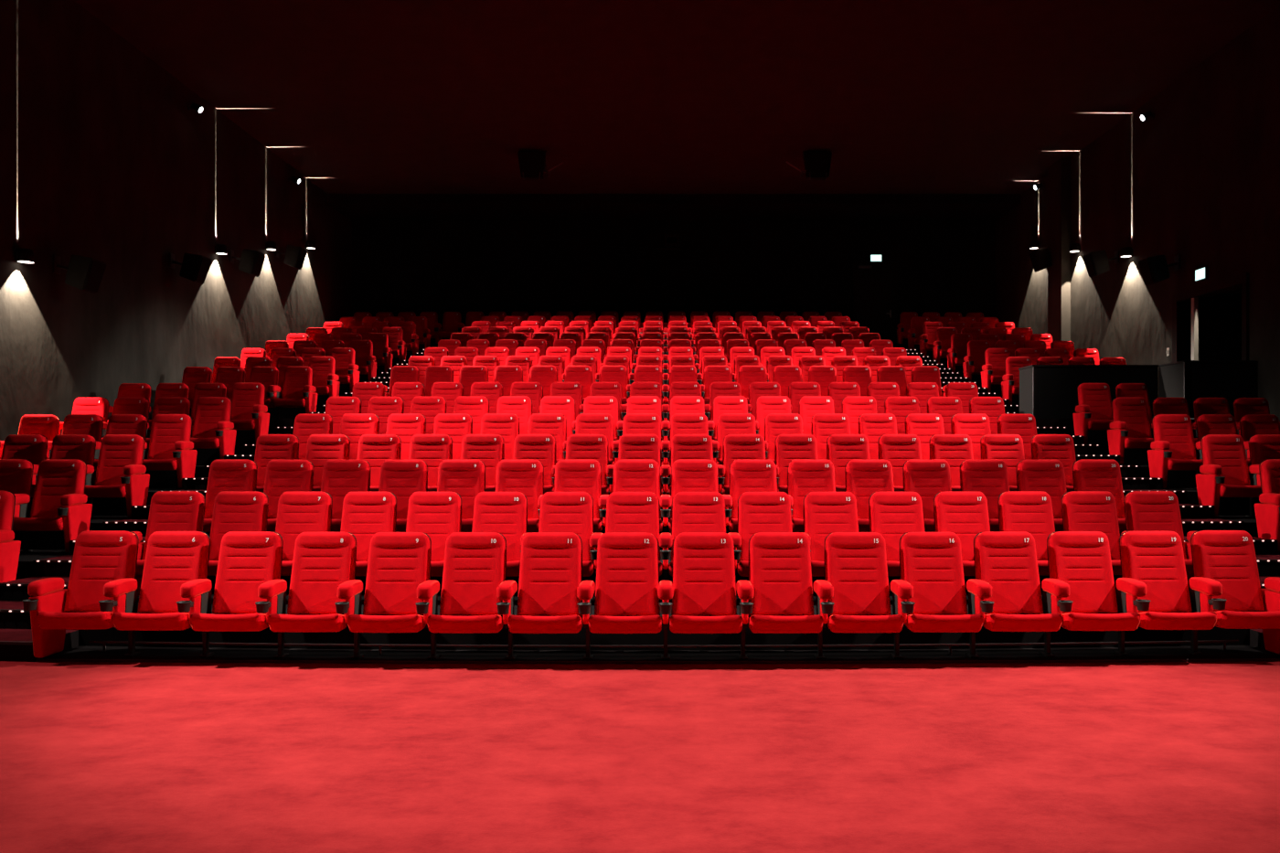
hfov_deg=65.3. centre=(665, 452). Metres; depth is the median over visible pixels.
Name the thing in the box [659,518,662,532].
seat cushion
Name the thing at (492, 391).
seat
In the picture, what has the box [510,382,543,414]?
seat
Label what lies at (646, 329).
seat
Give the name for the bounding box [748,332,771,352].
seat
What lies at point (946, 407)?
seat
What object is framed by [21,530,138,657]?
seat
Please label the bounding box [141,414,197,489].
seat
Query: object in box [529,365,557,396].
seat
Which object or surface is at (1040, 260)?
wall speaker
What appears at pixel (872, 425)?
seat
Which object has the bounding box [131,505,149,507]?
light strip
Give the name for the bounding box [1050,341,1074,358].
seat
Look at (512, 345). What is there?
seat
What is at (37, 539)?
tier
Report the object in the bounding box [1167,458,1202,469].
seat cushion
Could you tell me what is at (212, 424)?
seat
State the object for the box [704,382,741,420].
seat
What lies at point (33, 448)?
seat
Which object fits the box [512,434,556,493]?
seat
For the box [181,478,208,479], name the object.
light strip
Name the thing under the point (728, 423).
seat
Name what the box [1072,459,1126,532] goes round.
seat
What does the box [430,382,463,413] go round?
seat
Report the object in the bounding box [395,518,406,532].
seat cushion
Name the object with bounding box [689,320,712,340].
seat
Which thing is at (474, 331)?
seat
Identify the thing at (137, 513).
step
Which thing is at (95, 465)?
seat cushion
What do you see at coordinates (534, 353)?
seat
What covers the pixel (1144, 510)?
seat
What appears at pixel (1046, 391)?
parapet
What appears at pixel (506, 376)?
seat
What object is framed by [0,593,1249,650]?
tier
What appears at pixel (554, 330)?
seat
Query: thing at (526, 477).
seat
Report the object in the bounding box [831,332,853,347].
seat
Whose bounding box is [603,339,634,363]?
seat
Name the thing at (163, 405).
seat
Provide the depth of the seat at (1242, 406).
14.21 m
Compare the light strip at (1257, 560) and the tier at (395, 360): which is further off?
the tier at (395, 360)
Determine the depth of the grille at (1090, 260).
20.28 m
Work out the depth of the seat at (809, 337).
21.96 m
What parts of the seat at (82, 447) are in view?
armrest, backrest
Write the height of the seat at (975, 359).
0.943 m
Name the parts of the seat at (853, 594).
arm plate, leg, armrest, backrest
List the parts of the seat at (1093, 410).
panel, armrest, backrest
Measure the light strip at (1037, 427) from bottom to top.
0.020 m
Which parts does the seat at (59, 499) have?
armrest, arm plate, leg, backrest, armrest, panel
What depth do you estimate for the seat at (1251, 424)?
12.98 m
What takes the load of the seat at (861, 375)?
on the tier at (242, 436)
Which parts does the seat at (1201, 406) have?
armrest, arm plate, backrest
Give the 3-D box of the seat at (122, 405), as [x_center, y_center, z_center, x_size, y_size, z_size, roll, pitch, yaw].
[-7.604,-0.301,13.915,0.628,0.962,0.624,0,0,0]
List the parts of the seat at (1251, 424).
armrest, backrest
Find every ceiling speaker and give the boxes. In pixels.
[517,151,563,180]
[786,151,831,180]
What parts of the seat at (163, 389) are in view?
backrest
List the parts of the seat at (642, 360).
armrest, backrest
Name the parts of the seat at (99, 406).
armrest, backrest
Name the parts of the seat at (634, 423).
armrest, backrest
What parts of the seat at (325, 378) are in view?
backrest, armrest, panel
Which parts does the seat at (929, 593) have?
arm plate, leg, armrest, backrest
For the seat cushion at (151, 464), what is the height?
0.149 m
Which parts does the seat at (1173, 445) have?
panel, armrest, backrest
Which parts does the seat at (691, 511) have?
leg, armrest, backrest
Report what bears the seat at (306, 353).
on the tier at (322, 400)
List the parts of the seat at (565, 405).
backrest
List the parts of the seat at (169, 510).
armrest, panel, backrest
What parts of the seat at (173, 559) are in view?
armrest, arm plate, leg, backrest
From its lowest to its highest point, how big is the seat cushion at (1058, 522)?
0.149 m
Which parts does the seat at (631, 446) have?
armrest, backrest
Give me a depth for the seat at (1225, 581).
7.93 m
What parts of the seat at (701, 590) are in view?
leg, armrest, backrest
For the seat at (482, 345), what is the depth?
20.75 m
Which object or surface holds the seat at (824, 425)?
on the tier at (101, 506)
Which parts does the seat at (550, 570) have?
armrest, leg, arm plate, backrest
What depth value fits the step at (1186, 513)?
11.31 m
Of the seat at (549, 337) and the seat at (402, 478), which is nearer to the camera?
the seat at (402, 478)
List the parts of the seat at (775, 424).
armrest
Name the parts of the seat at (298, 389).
armrest, leg, backrest, armrest, panel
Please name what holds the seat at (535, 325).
on the tier at (395, 360)
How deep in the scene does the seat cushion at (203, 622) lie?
7.48 m
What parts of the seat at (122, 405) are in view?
arm plate, armrest, backrest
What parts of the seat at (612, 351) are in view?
backrest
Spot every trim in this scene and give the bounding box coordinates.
[35,658,1279,663]
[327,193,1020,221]
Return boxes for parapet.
[1018,364,1158,418]
[1158,360,1258,418]
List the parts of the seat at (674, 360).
armrest, backrest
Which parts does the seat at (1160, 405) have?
backrest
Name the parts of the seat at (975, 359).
panel, armrest, backrest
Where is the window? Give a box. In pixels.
[657,234,680,249]
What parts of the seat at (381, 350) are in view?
backrest, armrest, panel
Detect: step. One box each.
[0,576,139,600]
[0,601,30,613]
[0,629,78,661]
[32,555,73,563]
[69,536,145,554]
[116,519,148,524]
[131,504,150,519]
[170,490,206,490]
[181,477,208,490]
[224,456,255,460]
[275,427,293,434]
[371,377,390,382]
[906,353,923,356]
[922,361,937,363]
[939,369,951,372]
[940,378,968,382]
[941,388,987,393]
[1036,427,1067,434]
[1071,437,1083,444]
[1075,456,1119,465]
[1120,477,1162,490]
[1122,490,1187,492]
[1178,503,1214,519]
[1181,519,1244,523]
[1184,535,1277,554]
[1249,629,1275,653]
[1255,554,1279,562]
[1258,576,1279,588]
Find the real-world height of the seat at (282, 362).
0.962 m
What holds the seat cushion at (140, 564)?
on the seat at (169, 510)
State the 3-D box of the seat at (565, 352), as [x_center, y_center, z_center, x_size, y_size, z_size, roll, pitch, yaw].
[-2.144,-1.586,19.352,0.628,0.962,0.624,0,0,0]
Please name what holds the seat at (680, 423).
on the tier at (101, 506)
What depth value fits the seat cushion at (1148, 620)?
7.55 m
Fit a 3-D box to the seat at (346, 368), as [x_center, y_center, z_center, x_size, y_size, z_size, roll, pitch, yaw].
[-6.360,-1.585,19.470,0.718,0.965,0.625,0,0,0]
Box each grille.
[84,260,106,292]
[195,256,211,283]
[252,253,266,276]
[296,248,307,268]
[1028,251,1039,271]
[1082,254,1096,277]
[1138,259,1153,285]
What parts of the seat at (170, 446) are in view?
arm plate, backrest, armrest, panel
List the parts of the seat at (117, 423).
arm plate, armrest, backrest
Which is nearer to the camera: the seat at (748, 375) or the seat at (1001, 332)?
the seat at (748, 375)
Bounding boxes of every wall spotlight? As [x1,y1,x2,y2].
[187,102,202,113]
[288,176,300,183]
[1033,182,1045,190]
[1140,110,1155,121]
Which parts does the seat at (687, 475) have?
armrest, backrest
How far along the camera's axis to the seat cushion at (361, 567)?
8.63 m
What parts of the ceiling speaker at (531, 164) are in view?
arm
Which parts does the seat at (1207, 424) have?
armrest, arm plate, backrest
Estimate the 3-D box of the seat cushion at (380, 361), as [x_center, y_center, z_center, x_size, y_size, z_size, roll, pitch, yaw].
[-6.360,-1.990,21.805,0.540,0.149,0.436,0,0,0]
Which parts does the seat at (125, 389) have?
armrest, backrest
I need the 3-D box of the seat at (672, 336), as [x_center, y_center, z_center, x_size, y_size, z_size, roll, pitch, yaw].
[0.256,-2.158,21.744,0.628,0.962,0.624,0,0,0]
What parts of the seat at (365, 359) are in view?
backrest, armrest, panel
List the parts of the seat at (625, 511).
armrest, backrest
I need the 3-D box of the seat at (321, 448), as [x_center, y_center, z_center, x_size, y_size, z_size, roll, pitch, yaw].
[-3.944,0.268,11.325,0.628,0.962,0.624,0,0,0]
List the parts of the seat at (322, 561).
armrest, leg, arm plate, backrest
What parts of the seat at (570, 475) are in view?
armrest, backrest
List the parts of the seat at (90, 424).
armrest, backrest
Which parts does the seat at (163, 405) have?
arm plate, backrest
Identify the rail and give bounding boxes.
[89,640,1239,654]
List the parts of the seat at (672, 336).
armrest, backrest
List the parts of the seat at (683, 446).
armrest, backrest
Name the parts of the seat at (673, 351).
armrest, backrest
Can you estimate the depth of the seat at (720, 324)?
24.32 m
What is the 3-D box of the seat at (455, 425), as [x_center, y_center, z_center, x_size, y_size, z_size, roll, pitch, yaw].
[-2.744,-0.016,12.475,0.628,0.962,0.624,0,0,0]
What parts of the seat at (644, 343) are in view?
backrest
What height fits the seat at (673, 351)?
0.962 m
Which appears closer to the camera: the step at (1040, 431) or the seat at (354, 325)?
the step at (1040, 431)
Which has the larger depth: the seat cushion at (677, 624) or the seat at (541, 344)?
the seat at (541, 344)
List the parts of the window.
sill, pane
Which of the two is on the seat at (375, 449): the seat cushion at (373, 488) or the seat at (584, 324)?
the seat cushion at (373, 488)
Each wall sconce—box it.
[15,248,34,263]
[214,244,227,255]
[265,241,276,250]
[305,240,315,249]
[1029,240,1039,249]
[1069,243,1080,252]
[1120,246,1132,257]
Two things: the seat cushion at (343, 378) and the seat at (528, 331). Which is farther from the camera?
the seat at (528, 331)
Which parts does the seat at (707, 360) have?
armrest, backrest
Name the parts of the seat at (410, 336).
backrest, armrest, panel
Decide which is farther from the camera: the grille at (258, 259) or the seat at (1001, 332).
the seat at (1001, 332)
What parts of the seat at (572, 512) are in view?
armrest, backrest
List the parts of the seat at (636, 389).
armrest, backrest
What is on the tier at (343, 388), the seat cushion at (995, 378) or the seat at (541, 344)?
the seat at (541, 344)
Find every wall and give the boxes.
[0,0,351,440]
[352,221,994,343]
[994,5,1279,422]
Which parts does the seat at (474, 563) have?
armrest, leg, arm plate, backrest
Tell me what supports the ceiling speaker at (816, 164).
hanging from the ceiling
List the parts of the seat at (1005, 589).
arm plate, leg, armrest, backrest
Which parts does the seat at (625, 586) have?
armrest, leg, backrest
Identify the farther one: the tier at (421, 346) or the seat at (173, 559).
the tier at (421, 346)
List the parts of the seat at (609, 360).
backrest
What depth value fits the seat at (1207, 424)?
12.93 m
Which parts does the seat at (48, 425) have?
armrest, backrest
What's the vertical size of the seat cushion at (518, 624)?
0.149 m
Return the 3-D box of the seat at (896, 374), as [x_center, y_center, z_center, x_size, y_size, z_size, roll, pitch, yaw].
[3.856,-1.014,17.022,0.628,0.962,0.624,0,0,0]
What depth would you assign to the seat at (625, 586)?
7.74 m
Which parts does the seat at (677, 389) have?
armrest, backrest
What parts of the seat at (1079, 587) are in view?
arm plate, leg, armrest, backrest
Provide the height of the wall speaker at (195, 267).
0.520 m
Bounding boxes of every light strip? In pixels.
[0,583,68,586]
[0,608,30,612]
[0,640,32,645]
[32,559,72,562]
[102,521,148,523]
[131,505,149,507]
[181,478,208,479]
[224,454,255,456]
[242,444,255,446]
[940,377,968,378]
[1036,426,1067,427]
[1074,444,1100,446]
[1075,454,1119,456]
[1120,465,1140,467]
[1121,478,1162,479]
[1123,490,1186,492]
[1179,505,1214,507]
[1181,521,1244,522]
[1184,539,1277,542]
[1256,559,1279,562]
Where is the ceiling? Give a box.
[74,0,1279,193]
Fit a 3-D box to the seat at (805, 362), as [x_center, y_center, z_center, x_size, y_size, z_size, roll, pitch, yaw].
[2.656,-1.300,18.182,0.628,0.962,0.624,0,0,0]
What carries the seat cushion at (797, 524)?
on the seat at (805, 477)
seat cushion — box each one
[12,516,63,531]
[30,484,35,497]
[36,611,115,629]
[84,484,126,497]
[93,458,98,469]
[112,612,191,630]
[135,559,144,575]
[142,458,176,470]
[145,437,149,447]
[148,419,151,429]
[189,612,269,631]
[190,437,219,447]
[202,518,212,532]
[207,560,218,575]
[230,419,255,429]
[256,486,264,492]
[264,397,276,407]
[266,518,277,532]
[267,613,347,632]
[272,397,305,407]
[281,560,292,575]
[312,486,320,491]
[314,385,329,394]
[330,519,341,532]
[337,374,350,383]
[347,614,426,632]
[355,561,367,575]
[357,365,368,373]
[370,485,379,491]
[374,357,384,365]
[390,349,399,357]
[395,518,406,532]
[405,342,412,350]
[426,614,503,633]
[427,485,437,491]
[430,560,444,576]
[461,518,472,532]
[485,485,495,491]
[506,560,520,576]
[508,614,582,633]
[527,518,539,532]
[544,485,554,493]
[582,560,593,576]
[588,615,661,633]
[593,518,602,533]
[601,485,608,494]
[608,458,614,464]
[621,397,628,404]
[658,560,661,575]
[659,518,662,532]
[668,518,671,532]
[669,560,672,575]
[669,615,742,633]
[703,397,709,404]
[716,458,722,464]
[722,485,729,494]
[728,518,737,533]
[737,560,748,576]
[748,614,822,633]
[777,485,787,493]
[791,518,803,532]
[810,560,824,576]
[827,614,903,632]
[835,485,845,491]
[857,518,869,532]
[886,560,899,575]
[894,485,903,491]
[904,613,982,632]
[923,518,934,532]
[926,342,934,351]
[939,350,949,357]
[951,485,960,491]
[955,357,965,365]
[962,560,974,575]
[971,365,983,374]
[982,613,1062,631]
[989,518,999,531]
[991,374,1004,383]
[1009,486,1017,490]
[1012,385,1019,394]
[1037,560,1048,575]
[1053,518,1063,532]
[1060,612,1140,630]
[1066,485,1073,491]
[1088,419,1112,429]
[1111,560,1121,575]
[1117,518,1126,532]
[1124,437,1153,447]
[1138,611,1216,629]
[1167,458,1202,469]
[1184,559,1193,574]
[1214,610,1279,629]
[1219,484,1261,497]
[1247,458,1250,467]
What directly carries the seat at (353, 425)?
on the tier at (101, 506)
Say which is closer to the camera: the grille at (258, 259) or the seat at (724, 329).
the grille at (258, 259)
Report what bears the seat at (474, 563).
on the tier at (1246, 651)
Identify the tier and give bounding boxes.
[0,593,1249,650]
[12,515,1258,550]
[15,548,1279,595]
[30,488,1262,517]
[39,644,1279,661]
[93,465,1196,489]
[148,445,1151,465]
[149,417,1194,445]
[189,405,1019,418]
[280,393,1019,405]
[339,383,1002,394]
[359,373,981,383]
[376,364,963,373]
[392,356,947,364]
[405,350,932,357]
[418,343,919,350]
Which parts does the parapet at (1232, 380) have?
panel, rail, panel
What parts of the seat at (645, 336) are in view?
backrest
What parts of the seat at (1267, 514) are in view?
panel, armrest, backrest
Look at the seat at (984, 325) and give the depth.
24.52 m
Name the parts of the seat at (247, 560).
armrest, arm plate, leg, backrest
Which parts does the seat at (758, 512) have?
armrest, backrest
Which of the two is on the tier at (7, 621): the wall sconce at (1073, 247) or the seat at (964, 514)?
the seat at (964, 514)
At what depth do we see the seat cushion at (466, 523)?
9.81 m
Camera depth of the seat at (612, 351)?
19.51 m
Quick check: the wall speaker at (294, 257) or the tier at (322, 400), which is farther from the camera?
the wall speaker at (294, 257)
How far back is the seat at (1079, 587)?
7.85 m
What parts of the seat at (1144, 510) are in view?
backrest, panel, armrest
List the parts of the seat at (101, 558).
armrest, panel, backrest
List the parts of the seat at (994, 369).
panel, armrest, backrest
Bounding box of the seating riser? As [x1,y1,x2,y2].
[339,311,998,349]
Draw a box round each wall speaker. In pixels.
[52,255,106,293]
[169,252,211,284]
[229,248,266,277]
[275,245,307,269]
[1028,247,1051,272]
[1082,249,1119,277]
[1138,255,1180,286]
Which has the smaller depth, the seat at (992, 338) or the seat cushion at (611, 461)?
the seat cushion at (611, 461)
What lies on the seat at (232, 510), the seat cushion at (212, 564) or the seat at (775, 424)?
the seat cushion at (212, 564)
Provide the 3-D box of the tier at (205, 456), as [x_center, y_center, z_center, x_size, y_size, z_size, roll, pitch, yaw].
[0.220,0.066,14.924,17.960,0.334,1.748,0,0,0]
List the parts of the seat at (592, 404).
armrest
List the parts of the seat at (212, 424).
backrest, armrest, panel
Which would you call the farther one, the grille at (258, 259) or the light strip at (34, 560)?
the grille at (258, 259)
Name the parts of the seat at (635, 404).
armrest, backrest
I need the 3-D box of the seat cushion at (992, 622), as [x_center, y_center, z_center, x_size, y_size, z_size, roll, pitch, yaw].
[2.700,1.278,7.671,0.540,0.149,0.436,0,0,0]
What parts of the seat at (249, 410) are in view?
backrest, armrest, panel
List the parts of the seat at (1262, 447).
leg, arm plate, armrest, backrest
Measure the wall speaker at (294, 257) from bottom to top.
0.520 m
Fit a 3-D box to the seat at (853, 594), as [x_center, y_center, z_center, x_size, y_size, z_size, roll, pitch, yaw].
[1.456,1.110,7.669,0.628,0.962,0.624,0,0,0]
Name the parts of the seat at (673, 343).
armrest, backrest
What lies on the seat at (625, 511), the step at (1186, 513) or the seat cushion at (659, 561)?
the seat cushion at (659, 561)
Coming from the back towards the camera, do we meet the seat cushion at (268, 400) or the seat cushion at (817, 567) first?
the seat cushion at (268, 400)
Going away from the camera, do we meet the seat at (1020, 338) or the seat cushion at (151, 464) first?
the seat cushion at (151, 464)
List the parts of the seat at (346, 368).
backrest, armrest, panel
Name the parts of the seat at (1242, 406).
armrest, backrest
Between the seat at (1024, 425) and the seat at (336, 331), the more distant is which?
the seat at (336, 331)
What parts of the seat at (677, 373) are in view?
armrest, backrest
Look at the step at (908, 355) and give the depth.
24.08 m
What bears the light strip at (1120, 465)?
attached to the step
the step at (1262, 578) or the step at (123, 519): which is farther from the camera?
the step at (123, 519)
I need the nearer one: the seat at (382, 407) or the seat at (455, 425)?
the seat at (455, 425)
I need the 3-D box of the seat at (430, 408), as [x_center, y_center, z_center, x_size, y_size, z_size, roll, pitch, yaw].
[-3.344,-0.301,13.688,0.628,0.962,0.624,0,0,0]
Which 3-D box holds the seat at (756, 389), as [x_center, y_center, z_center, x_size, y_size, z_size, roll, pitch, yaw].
[1.456,-0.585,14.859,0.628,0.962,0.624,0,0,0]
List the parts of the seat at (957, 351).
panel, armrest, backrest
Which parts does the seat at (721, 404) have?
armrest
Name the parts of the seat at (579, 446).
armrest, backrest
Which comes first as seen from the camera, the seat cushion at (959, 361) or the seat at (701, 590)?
the seat at (701, 590)
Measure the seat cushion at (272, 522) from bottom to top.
0.149 m
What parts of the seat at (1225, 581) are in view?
leg, arm plate, armrest, backrest, panel, armrest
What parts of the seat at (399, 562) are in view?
armrest, leg, arm plate, backrest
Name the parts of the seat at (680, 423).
armrest, backrest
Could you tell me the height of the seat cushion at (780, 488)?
0.149 m
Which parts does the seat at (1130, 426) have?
panel, armrest, backrest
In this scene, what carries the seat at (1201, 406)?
on the tier at (1176, 478)
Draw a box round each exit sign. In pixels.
[869,254,882,261]
[1194,266,1208,282]
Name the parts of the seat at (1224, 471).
panel, armrest, backrest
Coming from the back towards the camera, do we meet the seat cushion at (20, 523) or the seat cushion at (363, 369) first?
the seat cushion at (363, 369)
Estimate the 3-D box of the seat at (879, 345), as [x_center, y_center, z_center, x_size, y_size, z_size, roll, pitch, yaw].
[4.500,-1.871,20.631,0.718,0.965,0.625,0,0,0]
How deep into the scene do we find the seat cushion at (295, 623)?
7.45 m
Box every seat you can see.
[0,414,59,458]
[0,434,47,464]
[0,458,33,502]
[0,490,21,582]
[12,458,92,553]
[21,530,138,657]
[30,434,95,497]
[46,414,103,459]
[58,397,109,434]
[84,434,149,517]
[93,414,147,471]
[98,531,210,656]
[101,397,149,439]
[107,383,151,420]
[132,490,205,596]
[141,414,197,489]
[145,396,190,456]
[148,383,189,437]
[176,531,283,657]
[181,366,212,407]
[190,383,226,429]
[190,396,236,459]
[202,459,257,532]
[202,490,268,575]
[211,356,241,383]
[215,366,245,400]
[230,383,269,443]
[240,348,266,368]
[245,356,272,383]
[249,366,279,407]
[254,434,298,492]
[255,532,356,658]
[263,459,313,532]
[265,340,288,357]
[266,366,317,418]
[270,348,296,367]
[275,491,332,575]
[277,356,304,394]
[286,333,309,348]
[292,340,317,356]
[292,413,332,459]
[300,347,325,366]
[305,327,327,340]
[305,434,350,491]
[309,356,340,396]
[312,333,335,347]
[320,340,344,356]
[320,459,371,532]
[323,321,343,333]
[325,396,361,434]
[330,327,351,340]
[330,347,359,392]
[334,532,431,659]
[339,413,379,459]
[340,332,362,347]
[340,491,396,575]
[347,321,367,332]
[349,340,377,382]
[352,382,384,413]
[356,327,377,340]
[356,434,401,491]
[366,332,393,372]
[367,396,404,434]
[371,321,392,332]
[378,459,427,532]
[382,327,406,363]
[384,365,418,396]
[385,413,426,459]
[391,382,424,413]
[395,321,419,355]
[405,491,461,576]
[408,355,435,385]
[408,434,452,491]
[410,396,446,434]
[415,532,506,660]
[424,347,448,365]
[424,365,453,396]
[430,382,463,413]
[433,413,472,459]
[437,339,461,355]
[437,459,485,532]
[440,355,467,382]
[450,332,472,347]
[453,396,489,434]
[454,347,479,365]
[458,365,488,396]
[460,434,504,491]
[461,326,482,339]
[466,339,490,355]
[470,382,502,413]
[471,320,491,332]
[471,491,527,576]
[472,355,500,382]
[477,332,500,347]
[480,413,519,459]
[484,347,510,365]
[487,326,508,339]
[493,365,522,395]
[494,459,543,532]
[495,339,518,355]
[496,320,515,332]
[496,395,532,434]
[496,532,582,660]
[504,332,526,347]
[505,355,532,382]
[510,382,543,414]
[512,326,533,339]
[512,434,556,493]
[515,347,540,365]
[520,320,540,332]
[520,491,594,576]
[523,339,547,356]
[527,395,575,438]
[527,413,566,462]
[528,355,565,382]
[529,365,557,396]
[532,332,554,348]
[537,347,570,367]
[537,459,602,533]
[538,326,559,341]
[538,382,582,420]
[544,320,565,334]
[544,339,575,362]
[551,434,608,494]
[552,332,581,354]
[562,355,597,383]
[563,413,614,464]
[564,365,592,404]
[565,326,586,346]
[568,347,601,373]
[569,320,589,339]
[572,395,618,440]
[575,339,605,362]
[576,532,661,660]
[579,382,622,420]
[580,332,608,354]
[589,491,661,600]
[590,326,611,346]
[594,320,614,340]
[595,355,629,392]
[598,365,628,404]
[598,459,662,533]
[599,347,631,380]
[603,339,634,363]
[606,434,662,495]
[607,332,635,354]
[610,326,637,347]
[611,413,662,465]
[613,320,639,340]
[616,395,663,441]
[620,382,662,421]
[626,365,663,405]
[629,355,663,392]
[630,347,663,380]
[633,339,663,372]
[635,332,663,362]
[636,326,663,347]
[638,320,663,340]
[657,532,742,660]
[659,459,718,532]
[659,491,725,601]
[660,434,713,495]
[661,355,694,392]
[661,365,697,405]
[661,382,701,421]
[661,395,704,441]
[661,413,708,490]
[662,320,687,340]
[662,326,689,347]
[662,332,690,362]
[662,339,692,372]
[662,347,693,380]
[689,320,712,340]
[690,326,714,347]
[691,332,717,354]
[693,339,720,362]
[694,347,724,380]
[696,355,727,392]
[700,365,732,404]
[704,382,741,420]
[707,395,747,440]
[712,413,756,464]
[716,320,736,340]
[716,434,765,494]
[718,326,740,346]
[720,332,744,354]
[722,459,777,533]
[724,339,748,362]
[727,347,754,373]
[727,491,792,601]
[731,355,760,383]
[736,532,822,660]
[738,365,767,404]
[741,320,761,339]
[745,326,766,346]
[747,382,780,420]
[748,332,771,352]
[754,339,778,358]
[755,395,790,438]
[759,347,785,367]
[764,413,803,462]
[766,320,786,334]
[766,355,792,382]
[771,326,791,341]
[773,365,801,397]
[774,434,818,493]
[777,332,799,348]
[783,339,807,356]
[787,459,835,532]
[788,382,821,414]
[790,320,810,332]
[790,347,815,365]
[797,326,818,340]
[799,355,825,382]
[799,396,834,434]
[800,491,858,576]
[804,332,826,347]
[808,365,836,396]
[811,339,835,355]
[811,413,850,459]
[813,532,903,659]
[815,320,834,332]
[821,347,845,365]
[822,326,843,339]
[826,434,870,491]
[827,382,860,413]
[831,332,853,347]
[831,355,857,382]
[839,320,859,332]
[841,340,863,355]
[842,365,871,396]
[842,396,877,434]
[845,459,894,532]
[848,326,869,340]
[851,347,876,365]
[858,332,880,347]
[858,413,897,459]
[863,355,890,382]
[866,382,899,413]
[868,491,924,575]
[869,340,893,355]
[876,365,906,396]
[878,434,921,491]
[881,347,906,365]
[884,396,919,434]
[890,532,982,659]
[896,356,922,384]
[902,459,951,532]
[905,413,944,459]
[906,382,938,413]
[911,365,946,396]
[919,321,942,356]
[927,396,962,434]
[929,434,973,491]
[932,327,957,363]
[933,491,990,575]
[945,382,978,413]
[947,321,967,333]
[947,333,972,372]
[950,413,991,459]
[960,327,981,340]
[960,459,1009,531]
[962,340,990,382]
[965,531,1062,658]
[969,396,1005,434]
[970,321,991,333]
[977,333,999,348]
[980,434,1024,490]
[981,348,1010,393]
[986,327,1007,340]
[994,321,1014,333]
[994,340,1018,356]
[997,414,1037,459]
[997,490,1055,575]
[1001,356,1032,405]
[1003,333,1025,348]
[1011,327,1033,341]
[1014,348,1039,364]
[1016,459,1066,532]
[1022,341,1046,357]
[1030,333,1052,349]
[1031,434,1076,491]
[1036,356,1063,364]
[1039,531,1140,657]
[1044,348,1069,364]
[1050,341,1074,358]
[1061,490,1121,575]
[1067,357,1095,364]
[1072,383,1112,444]
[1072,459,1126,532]
[1073,348,1098,364]
[1098,357,1126,364]
[1107,396,1153,464]
[1112,531,1216,656]
[1115,383,1153,427]
[1120,490,1195,587]
[1147,414,1202,488]
[1151,397,1197,449]
[1184,530,1279,654]
[1192,397,1230,448]
[1193,414,1250,489]
[1195,434,1261,516]
[1232,397,1279,437]
[1239,414,1279,458]
[1245,434,1279,517]
[1254,458,1279,552]
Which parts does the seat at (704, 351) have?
armrest, backrest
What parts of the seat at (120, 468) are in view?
arm plate, armrest, leg, backrest, armrest, panel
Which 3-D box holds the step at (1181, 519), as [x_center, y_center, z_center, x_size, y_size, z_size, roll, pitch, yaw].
[5.530,0.755,10.936,1.425,0.018,0.502,0,0,-5]
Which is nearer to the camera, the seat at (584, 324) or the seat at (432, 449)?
the seat at (432, 449)
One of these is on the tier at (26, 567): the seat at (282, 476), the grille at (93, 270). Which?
the seat at (282, 476)
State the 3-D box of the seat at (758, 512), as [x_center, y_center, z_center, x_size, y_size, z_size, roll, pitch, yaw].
[0.856,0.837,8.852,0.628,0.962,0.624,0,0,0]
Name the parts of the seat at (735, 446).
armrest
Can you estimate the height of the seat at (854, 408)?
0.962 m
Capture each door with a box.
[853,261,897,343]
[1172,272,1248,362]
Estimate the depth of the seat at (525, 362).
18.32 m
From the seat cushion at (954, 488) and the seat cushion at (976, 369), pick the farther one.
the seat cushion at (976, 369)
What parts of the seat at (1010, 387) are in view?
panel, armrest, backrest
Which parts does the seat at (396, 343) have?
backrest, armrest, panel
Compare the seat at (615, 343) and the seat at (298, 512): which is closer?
the seat at (298, 512)
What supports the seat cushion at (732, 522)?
on the seat at (745, 475)
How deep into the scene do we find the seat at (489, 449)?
11.41 m
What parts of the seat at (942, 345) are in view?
panel, armrest, backrest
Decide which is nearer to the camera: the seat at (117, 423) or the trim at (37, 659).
the trim at (37, 659)
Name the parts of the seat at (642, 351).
armrest, backrest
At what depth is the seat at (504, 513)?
9.00 m
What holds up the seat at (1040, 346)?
on the tier at (343, 388)
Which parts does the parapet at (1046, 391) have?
panel, rail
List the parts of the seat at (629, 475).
armrest, backrest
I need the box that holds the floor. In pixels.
[0,661,1279,852]
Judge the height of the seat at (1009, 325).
0.965 m
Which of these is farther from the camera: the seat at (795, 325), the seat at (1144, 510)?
the seat at (795, 325)
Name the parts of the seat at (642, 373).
backrest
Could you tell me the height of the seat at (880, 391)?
0.962 m
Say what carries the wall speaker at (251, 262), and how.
attached to the wall at (104, 157)
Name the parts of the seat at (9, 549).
backrest, armrest, panel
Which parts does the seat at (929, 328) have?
panel, armrest, backrest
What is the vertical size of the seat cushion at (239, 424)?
0.149 m
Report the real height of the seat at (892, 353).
0.965 m
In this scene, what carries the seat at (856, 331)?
on the tier at (379, 368)
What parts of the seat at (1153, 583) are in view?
leg, arm plate, armrest, backrest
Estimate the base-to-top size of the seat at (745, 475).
0.962 m
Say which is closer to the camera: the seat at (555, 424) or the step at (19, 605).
the step at (19, 605)

